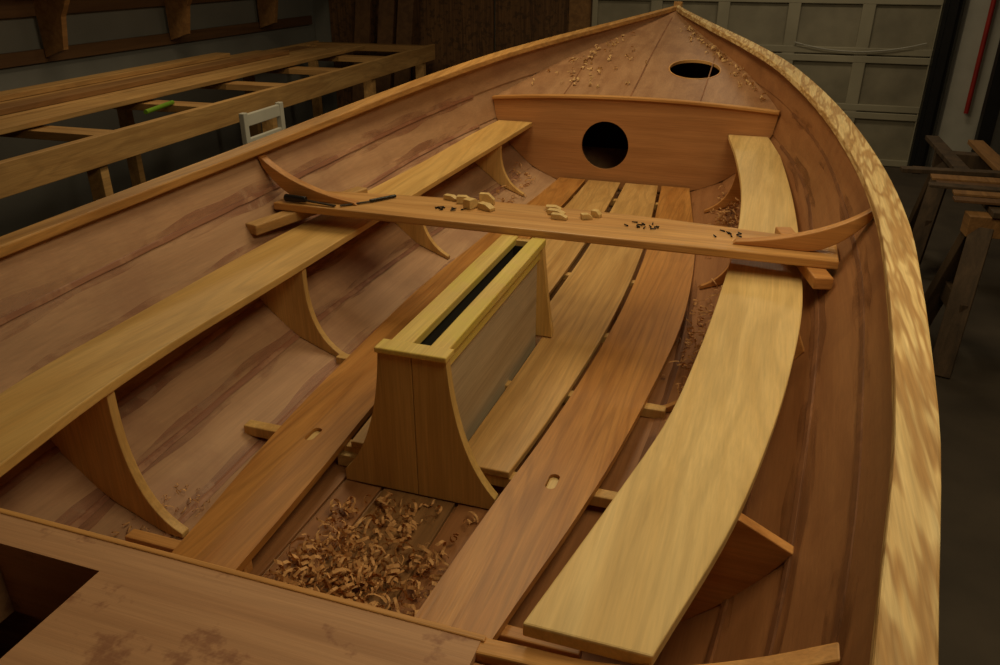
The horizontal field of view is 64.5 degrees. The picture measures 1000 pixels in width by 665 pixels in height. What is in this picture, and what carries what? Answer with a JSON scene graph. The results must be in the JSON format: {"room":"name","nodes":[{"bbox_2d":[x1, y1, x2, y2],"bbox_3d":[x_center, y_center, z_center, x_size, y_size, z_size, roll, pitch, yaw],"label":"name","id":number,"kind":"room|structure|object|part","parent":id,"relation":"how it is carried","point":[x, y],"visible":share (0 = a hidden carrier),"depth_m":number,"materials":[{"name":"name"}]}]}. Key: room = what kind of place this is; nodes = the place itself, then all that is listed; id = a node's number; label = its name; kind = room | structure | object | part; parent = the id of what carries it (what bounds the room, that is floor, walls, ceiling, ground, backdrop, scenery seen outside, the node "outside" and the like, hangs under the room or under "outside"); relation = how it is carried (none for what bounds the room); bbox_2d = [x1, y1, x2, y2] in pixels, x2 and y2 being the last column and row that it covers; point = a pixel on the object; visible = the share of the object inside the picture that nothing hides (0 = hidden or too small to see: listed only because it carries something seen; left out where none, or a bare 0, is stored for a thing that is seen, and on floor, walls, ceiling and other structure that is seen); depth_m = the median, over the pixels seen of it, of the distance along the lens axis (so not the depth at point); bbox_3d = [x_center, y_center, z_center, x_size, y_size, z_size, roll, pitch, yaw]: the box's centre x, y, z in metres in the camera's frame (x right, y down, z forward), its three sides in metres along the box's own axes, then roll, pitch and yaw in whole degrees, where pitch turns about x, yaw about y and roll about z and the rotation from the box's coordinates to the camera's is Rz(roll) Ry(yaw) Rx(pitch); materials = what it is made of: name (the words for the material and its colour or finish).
{"room":"shipyard hall","nodes":[
{"label":"shipyard hall","id":0,"kind":"room"},
{"bbox_2d":[0,0,322,236],"bbox_3d":[-3.664,-1.329,3.309,0.100,2.850,10.800,8,27,17],"label":"wall","id":1,"kind":"structure","parent":0,"point":[21,210],"depth_m":5.89,"materials":[{"name":"grey paint"}]},
{"bbox_2d":[0,0,277,56],"bbox_3d":[-2.852,-1.916,4.830,0.400,0.500,7.000,8,27,17],"label":"wall shelf","id":2,"kind":"object","parent":1,"relation":"attached to","point":[50,14],"visible":1,"depth_m":5.30,"materials":[{"name":"brown wood"}]},
{"bbox_2d":[0,15,311,68],"bbox_3d":[-3.027,-1.725,4.987,0.030,0.080,7.000,8,27,17],"label":"trim","id":3,"kind":"structure","parent":1,"relation":"attached to","point":[20,58],"depth_m":5.85,"materials":[{"name":"brown wood"}]},
{"bbox_2d":[313,0,999,166],"bbox_3d":[1.489,-3.056,6.931,7.100,2.850,0.100,8,27,17],"label":"wall","id":4,"kind":"structure","parent":0,"point":[321,7],"depth_m":8.01,"materials":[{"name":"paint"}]},
{"bbox_2d":[329,0,568,107],"bbox_3d":[-0.465,-3.016,7.602,2.620,2.200,0.035,8,27,17],"label":"wall panel","id":5,"kind":"object","parent":4,"relation":"attached to","point":[461,31],"visible":0.3,"depth_m":7.59,"materials":[{"name":"brown wood"}]},
{"bbox_2d":[568,0,592,31],"bbox_3d":[0.733,-2.880,7.199,0.200,2.300,0.070,8,27,17],"label":"trim","id":6,"kind":"structure","parent":4,"relation":"attached to","point":[580,11],"depth_m":7.16,"materials":[{"name":"brown wood"}]},
{"bbox_2d":[591,0,943,166],"bbox_3d":[2.184,-2.628,6.729,2.850,2.250,0.070,8,27,17],"label":"door slab","id":7,"kind":"structure","parent":4,"relation":"in","point":[836,25],"depth_m":6.63,"materials":[{"name":"white paint"}]},
{"bbox_3d":[2.177,-2.620,6.712,2.850,2.250,0.030,8,27,17],"label":"rails and stiles","id":8,"kind":"part","parent":7,"relation":"part of","materials":[{"name":"white paint"}]},
{"bbox_2d":[794,42,926,51],"bbox_3d":[2.948,-2.352,6.511,1.002,0.088,0.010,8,27,17],"label":"pull cord","id":9,"kind":"object","parent":7,"relation":"attached to","point":[794,42],"depth_m":6.52,"materials":[{"name":"grey fabric"}]},
{"bbox_2d":[927,0,999,166],"bbox_3d":[3.788,-2.627,6.089,0.300,2.800,0.180,8,27,17],"label":"wall panel","id":10,"kind":"object","parent":4,"relation":"attached to","point":[954,127],"depth_m":6.30,"materials":[{"name":"white paint"}]},
{"bbox_2d":[964,0,996,113],"bbox_3d":[3.746,-2.800,5.870,0.036,2.300,0.036,8,27,17],"label":"conduit","id":11,"kind":"object","parent":4,"relation":"attached to","point":[993,2],"visible":1,"depth_m":6.17,"materials":[{"name":"metal"}]},
{"bbox_2d":[883,166,999,664],"bbox_3d":[-0.253,0.498,2.905,7.100,0.100,10.800,8,27,17],"label":"floor","id":12,"kind":"structure","parent":0,"point":[968,401],"depth_m":2.88,"materials":[{"name":"concrete"}]},
{"bbox_2d":[0,40,434,200],"bbox_3d":[-2.083,-1.079,5.032,1.240,0.915,6.204,7,26,15],"label":"rack","id":13,"kind":"object","parent":12,"relation":"on","point":[90,150],"depth_m":4.40,"materials":[{"name":"brown wood"}]},
{"bbox_3d":[-1.852,-1.226,4.306,0.024,0.024,0.306,2,26,5],"label":"file handle","id":14,"kind":"part","parent":13,"relation":"part of","materials":[{"name":"green plastic"}]},
{"bbox_2d":[0,45,364,134],"bbox_3d":[-2.372,-1.377,4.552,0.729,0.062,5.854,7,26,15],"label":"planks","id":15,"kind":"object","parent":13,"relation":"on","point":[22,108],"visible":1,"depth_m":4.80,"materials":[{"name":"brown wood"}]},
{"bbox_2d":[239,102,285,144],"bbox_3d":[-1.053,-0.715,4.239,0.433,0.940,0.394,8,27,17],"label":"chair","id":16,"kind":"object","parent":12,"relation":"on","point":[246,120],"visible":0.27,"depth_m":4.08,"materials":[{"name":"paint"}]},
{"bbox_2d":[352,0,414,102],"bbox_3d":[-1.124,-2.928,7.648,0.730,2.013,0.280,8,27,17],"label":"leaning boards","id":17,"kind":"object","parent":12,"relation":"on","point":[363,8],"visible":0.44,"depth_m":7.64,"materials":[{"name":"brown wood"}]},
{"bbox_2d":[0,1,940,664],"bbox_3d":[0.075,-0.339,2.370,2.011,0.900,6.618,8,27,17],"label":"boat hull","id":18,"kind":"object","parent":12,"relation":"on","point":[849,475],"visible":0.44,"depth_m":1.91,"materials":[{"name":"brown wood"}]},
{"bbox_2d":[111,483,209,537],"bbox_3d":[-0.762,0.437,1.627,0.113,0.057,0.450,8,27,17],"label":"wood shavings","id":19,"kind":"object","parent":18,"relation":"in","point":[130,527],"visible":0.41,"depth_m":1.76},
{"bbox_2d":[0,120,531,537],"bbox_3d":[-0.472,-0.262,2.729,0.406,0.372,3.170,8,27,17],"label":"bench","id":20,"kind":"object","parent":18,"relation":"attached to","point":[70,401],"visible":0.88,"depth_m":1.83,"materials":[{"name":"brown wood"}]},
{"bbox_3d":[-0.525,-0.672,2.440,0.764,0.320,6.553,10,27,21],"label":"port rail","id":21,"kind":"part","parent":18,"relation":"part of","materials":[{"name":"orange wood"}]},
{"bbox_2d":[265,491,478,616],"bbox_3d":[-0.298,0.479,1.548,0.354,0.073,0.626,8,27,17],"label":"wood shavings","id":22,"kind":"object","parent":18,"relation":"in","point":[357,570],"visible":0.61,"depth_m":1.60},
{"bbox_2d":[172,177,585,570],"bbox_3d":[-0.199,-0.104,2.699,0.297,0.090,3.165,8,27,17],"label":"wooden floorboards","id":23,"kind":"object","parent":18,"relation":"in","point":[266,491],"visible":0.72,"depth_m":1.89,"materials":[{"name":"brown wood"}]},
{"bbox_2d":[0,508,839,664],"bbox_3d":[-0.681,0.783,0.425,1.609,0.460,1.753,8,27,17],"label":"seat","id":24,"kind":"object","parent":18,"relation":"on","point":[69,595],"visible":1,"depth_m":1.04,"materials":[{"name":"brown wood"}]},
{"bbox_3d":[-0.682,0.698,0.381,1.504,0.012,1.745,8,27,17],"label":"deck panel","id":25,"kind":"part","parent":24,"relation":"part of","materials":[{"name":"brown wood"}]},
{"bbox_3d":[0.163,0.375,0.923,0.410,0.151,0.028,8,27,17],"label":"frame","id":26,"kind":"part","parent":24,"relation":"part of","materials":[{"name":"brown wood"}]},
{"bbox_2d":[337,234,553,508],"bbox_3d":[-0.080,0.037,2.123,0.423,0.374,0.841,8,27,17],"label":"trunk","id":27,"kind":"object","parent":18,"relation":"in","point":[443,373],"visible":0.98,"depth_m":1.84,"materials":[{"name":"brown wood"}]},
{"bbox_3d":[0.073,-0.142,2.457,0.196,0.308,0.025,8,27,17],"label":"fore post","id":28,"kind":"part","parent":27,"relation":"part of","materials":[{"name":"brown wood"}]},
{"bbox_2d":[351,180,619,448],"bbox_3d":[0.098,-0.224,2.950,0.235,0.090,2.450,8,27,17],"label":"wooden floorboards","id":29,"kind":"object","parent":18,"relation":"on","point":[561,255],"visible":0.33,"depth_m":3.29,"materials":[{"name":"brown wood"}]},
{"bbox_2d":[495,162,534,202],"bbox_3d":[0.039,-0.671,3.764,0.142,0.142,0.621,8,27,17],"label":"wood shavings","id":30,"kind":"object","parent":18,"relation":"in","point":[525,173],"visible":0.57,"depth_m":3.89},
{"bbox_2d":[415,186,694,639],"bbox_3d":[0.411,-0.016,2.514,0.297,0.090,3.165,8,27,17],"label":"wooden floorboards","id":31,"kind":"object","parent":18,"relation":"in","point":[509,550],"visible":0.94,"depth_m":1.86,"materials":[{"name":"brown wood"}]},
{"bbox_2d":[246,153,872,289],"bbox_3d":[0.110,-0.396,2.460,1.935,0.213,0.530,8,27,17],"label":"thwart","id":32,"kind":"object","parent":18,"relation":"in","point":[814,251],"visible":0.88,"depth_m":2.42,"materials":[{"name":"brown wood"}]},
{"bbox_2d":[284,194,335,206],"bbox_3d":[-0.629,-0.440,2.627,0.191,0.025,0.025,8,27,17],"label":"chisel","id":33,"kind":"object","parent":32,"relation":"on","point":[287,197],"visible":1,"depth_m":2.63,"materials":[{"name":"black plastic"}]},
{"bbox_3d":[-0.681,-0.448,2.643,0.081,0.025,0.025,8,27,17],"label":"handle","id":34,"kind":"part","parent":33,"relation":"part of","materials":[{"name":"black plastic"}]},
{"bbox_3d":[-0.593,-0.427,2.614,0.110,0.011,0.011,9,27,19],"label":"blade","id":35,"kind":"part","parent":33,"relation":"part of","materials":[{"name":"metal"}]},
{"bbox_2d":[340,194,395,205],"bbox_3d":[-0.438,-0.441,2.645,0.204,0.009,0.019,-16,30,-30],"label":"knife","id":36,"kind":"object","parent":32,"relation":"on","point":[394,195],"visible":1,"depth_m":2.65,"materials":[{"name":"metal"}]},
{"bbox_3d":[-0.480,-0.427,2.621,0.103,0.004,0.009,-13,28,-25],"label":"blade","id":37,"kind":"part","parent":36,"relation":"part of","materials":[{"name":"metal"}]},
{"bbox_3d":[-0.395,-0.453,2.671,0.101,0.009,0.011,-19,31,-34],"label":"handle","id":38,"kind":"part","parent":36,"relation":"part of","materials":[{"name":"black plastic"}]},
{"bbox_2d":[443,193,456,200],"bbox_3d":[-0.164,-0.456,2.674,0.050,0.016,0.022,14,29,27],"label":"wood offcut","id":39,"kind":"object","parent":32,"relation":"on","point":[451,197],"visible":0.76,"depth_m":2.67,"materials":[{"name":"brown wood"}]},
{"bbox_2d":[435,206,465,210],"bbox_3d":[-0.164,-0.403,2.573,0.103,0.004,0.037,8,27,17],"label":"screws","id":40,"kind":"object","parent":32,"relation":"on","point":[438,207],"visible":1,"depth_m":2.57,"materials":[{"name":"metal"}]},
{"bbox_2d":[456,195,468,203],"bbox_3d":[-0.118,-0.444,2.639,0.050,0.024,0.024,3,26,6],"label":"wood offcut","id":41,"kind":"object","parent":32,"relation":"on","point":[459,198],"visible":0.51,"depth_m":2.63,"materials":[{"name":"brown wood"}]},
{"bbox_2d":[463,197,478,208],"bbox_3d":[-0.093,-0.425,2.592,0.030,0.030,0.050,20,32,35],"label":"wood offcut","id":42,"kind":"object","parent":32,"relation":"on","point":[468,203],"visible":0.89,"depth_m":2.58,"materials":[{"name":"brown wood"}]},
{"bbox_2d":[477,201,494,211],"bbox_3d":[-0.044,-0.409,2.570,0.055,0.020,0.026,21,33,37],"label":"wood offcut","id":43,"kind":"object","parent":32,"relation":"on","point":[485,206],"visible":1,"depth_m":2.56,"materials":[{"name":"brown wood"}]},
{"bbox_2d":[479,192,494,204],"bbox_3d":[-0.043,-0.445,2.628,0.050,0.035,0.020,6,26,12],"label":"wood offcut","id":44,"kind":"object","parent":32,"relation":"on","point":[483,196],"visible":0.8,"depth_m":2.62,"materials":[{"name":"brown wood"}]},
{"bbox_2d":[546,204,561,210],"bbox_3d":[0.174,-0.403,2.561,0.050,0.016,0.024,3,26,6],"label":"wood offcut","id":45,"kind":"object","parent":32,"relation":"on","point":[548,206],"visible":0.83,"depth_m":2.55,"materials":[{"name":"brown wood"}]},
{"bbox_2d":[547,208,565,214],"bbox_3d":[0.180,-0.384,2.521,0.055,0.016,0.024,11,28,22],"label":"wood offcut","id":46,"kind":"object","parent":32,"relation":"on","point":[550,210],"visible":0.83,"depth_m":2.52,"materials":[{"name":"brown wood"}]},
{"bbox_2d":[551,212,567,219],"bbox_3d":[0.186,-0.364,2.481,0.050,0.016,0.022,8,27,17],"label":"wood offcut","id":47,"kind":"object","parent":32,"relation":"on","point":[554,215],"visible":1,"depth_m":2.47,"materials":[{"name":"brown wood"}]},
{"bbox_2d":[580,213,592,219],"bbox_3d":[0.272,-0.366,2.484,0.035,0.016,0.020,-4,26,-9],"label":"wood offcut","id":48,"kind":"object","parent":32,"relation":"on","point":[582,215],"visible":1,"depth_m":2.48,"materials":[{"name":"brown wood"}]},
{"bbox_2d":[591,209,601,217],"bbox_3d":[0.305,-0.376,2.501,0.030,0.020,0.020,17,30,32],"label":"wood offcut","id":49,"kind":"object","parent":32,"relation":"on","point":[594,213],"visible":0.94,"depth_m":2.50,"materials":[{"name":"brown wood"}]},
{"bbox_2d":[624,221,659,228],"bbox_3d":[0.434,-0.330,2.420,0.107,0.004,0.067,8,27,17],"label":"screws","id":50,"kind":"object","parent":32,"relation":"on","point":[641,224],"visible":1,"depth_m":2.41,"materials":[{"name":"metal"}]},
{"bbox_2d":[713,229,741,237],"bbox_3d":[0.673,-0.290,2.337,0.082,0.004,0.073,8,27,17],"label":"screws","id":51,"kind":"object","parent":32,"relation":"on","point":[738,235],"visible":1,"depth_m":2.34,"materials":[{"name":"metal"}]},
{"bbox_2d":[468,183,657,477],"bbox_3d":[0.343,-0.188,2.875,0.235,0.090,2.450,8,27,17],"label":"wooden floorboards","id":52,"kind":"object","parent":18,"relation":"on","point":[584,308],"visible":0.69,"depth_m":2.42,"materials":[{"name":"brown wood"}]},
{"bbox_2d":[492,94,779,191],"bbox_3d":[0.681,-1.002,4.043,1.375,0.449,0.432,8,27,17],"label":"bulkhead","id":53,"kind":"object","parent":18,"relation":"in","point":[668,142],"visible":0.95,"depth_m":3.85,"materials":[{"name":"brown wood"}]},
{"bbox_3d":[0.618,-1.105,3.787,1.375,0.043,0.037,8,27,17],"label":"deck edge trim","id":54,"kind":"part","parent":53,"relation":"part of","materials":[{"name":"brown wood"}]},
{"bbox_2d":[498,11,777,109],"bbox_3d":[0.864,-1.557,4.381,1.370,0.348,1.503,8,27,17],"label":"foredeck","id":55,"kind":"object","parent":18,"relation":"in","point":[660,42],"visible":0.97,"depth_m":4.08,"materials":[{"name":"brown wood"}]},
{"bbox_2d":[531,26,766,101],"bbox_3d":[0.852,-1.471,4.233,1.161,0.253,1.011,8,27,17],"label":"wood shavings","id":56,"kind":"object","parent":55,"relation":"on","point":[702,42],"visible":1,"depth_m":4.17},
{"bbox_2d":[523,135,803,664],"bbox_3d":[0.686,-0.094,2.377,0.406,0.372,3.170,8,27,17],"label":"bench","id":57,"kind":"object","parent":18,"relation":"attached to","point":[676,542],"visible":0.9,"depth_m":1.29,"materials":[{"name":"brown wood"}]},
{"bbox_3d":[1.117,-1.811,5.091,0.050,0.588,0.099,8,27,17],"label":"stem post","id":58,"kind":"part","parent":18,"relation":"part of","materials":[{"name":"orange wood"}]},
{"bbox_2d":[661,278,722,420],"bbox_3d":[0.627,0.021,2.470,0.206,0.085,0.992,8,27,17],"label":"wood shavings","id":59,"kind":"object","parent":18,"relation":"in","point":[698,346],"visible":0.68,"depth_m":2.54},
{"bbox_2d":[706,186,740,256],"bbox_3d":[0.996,-0.523,3.379,0.237,0.206,0.736,8,27,17],"label":"wood shavings","id":60,"kind":"object","parent":18,"relation":"in","point":[724,221],"visible":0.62,"depth_m":3.41},
{"bbox_3d":[0.677,-0.497,2.074,0.764,0.320,6.553,6,26,13],"label":"starboard rail","id":61,"kind":"part","parent":18,"relation":"part of","materials":[{"name":"brown wood"}]},
{"bbox_2d":[907,0,962,173],"bbox_3d":[3.494,-2.615,6.064,0.120,2.800,0.140,8,27,17],"label":"door track","id":62,"kind":"object","parent":12,"relation":"on","point":[951,9],"visible":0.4,"depth_m":6.31,"materials":[{"name":"black metal"}]},
{"bbox_2d":[908,151,999,267],"bbox_3d":[2.900,-0.634,4.402,1.135,0.666,0.543,10,27,20],"label":"sawhorse","id":63,"kind":"object","parent":12,"relation":"on","point":[922,218],"visible":0.54,"depth_m":4.44,"materials":[{"name":"brown wood"}]},
{"bbox_2d":[900,135,999,218],"bbox_3d":[2.727,-0.791,3.871,1.469,0.070,1.844,8,27,17],"label":"stack","id":64,"kind":"object","parent":63,"relation":"on","point":[984,190],"visible":1,"depth_m":3.73,"materials":[{"name":"brown wood"}]},
{"bbox_2d":[924,211,999,378],"bbox_3d":[2.469,-0.151,3.390,1.135,0.666,0.543,6,26,13],"label":"sawhorse","id":65,"kind":"object","parent":12,"relation":"on","point":[955,283],"visible":0.77,"depth_m":3.38,"materials":[{"name":"brown wood"}]},
{"bbox_2d":[971,40,999,176],"bbox_3d":[3.793,-2.472,5.763,0.100,2.800,0.100,8,27,17],"label":"steel post","id":66,"kind":"object","parent":12,"relation":"on","point":[990,108],"visible":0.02,"depth_m":6.08,"materials":[{"name":"black metal"}]}
]}

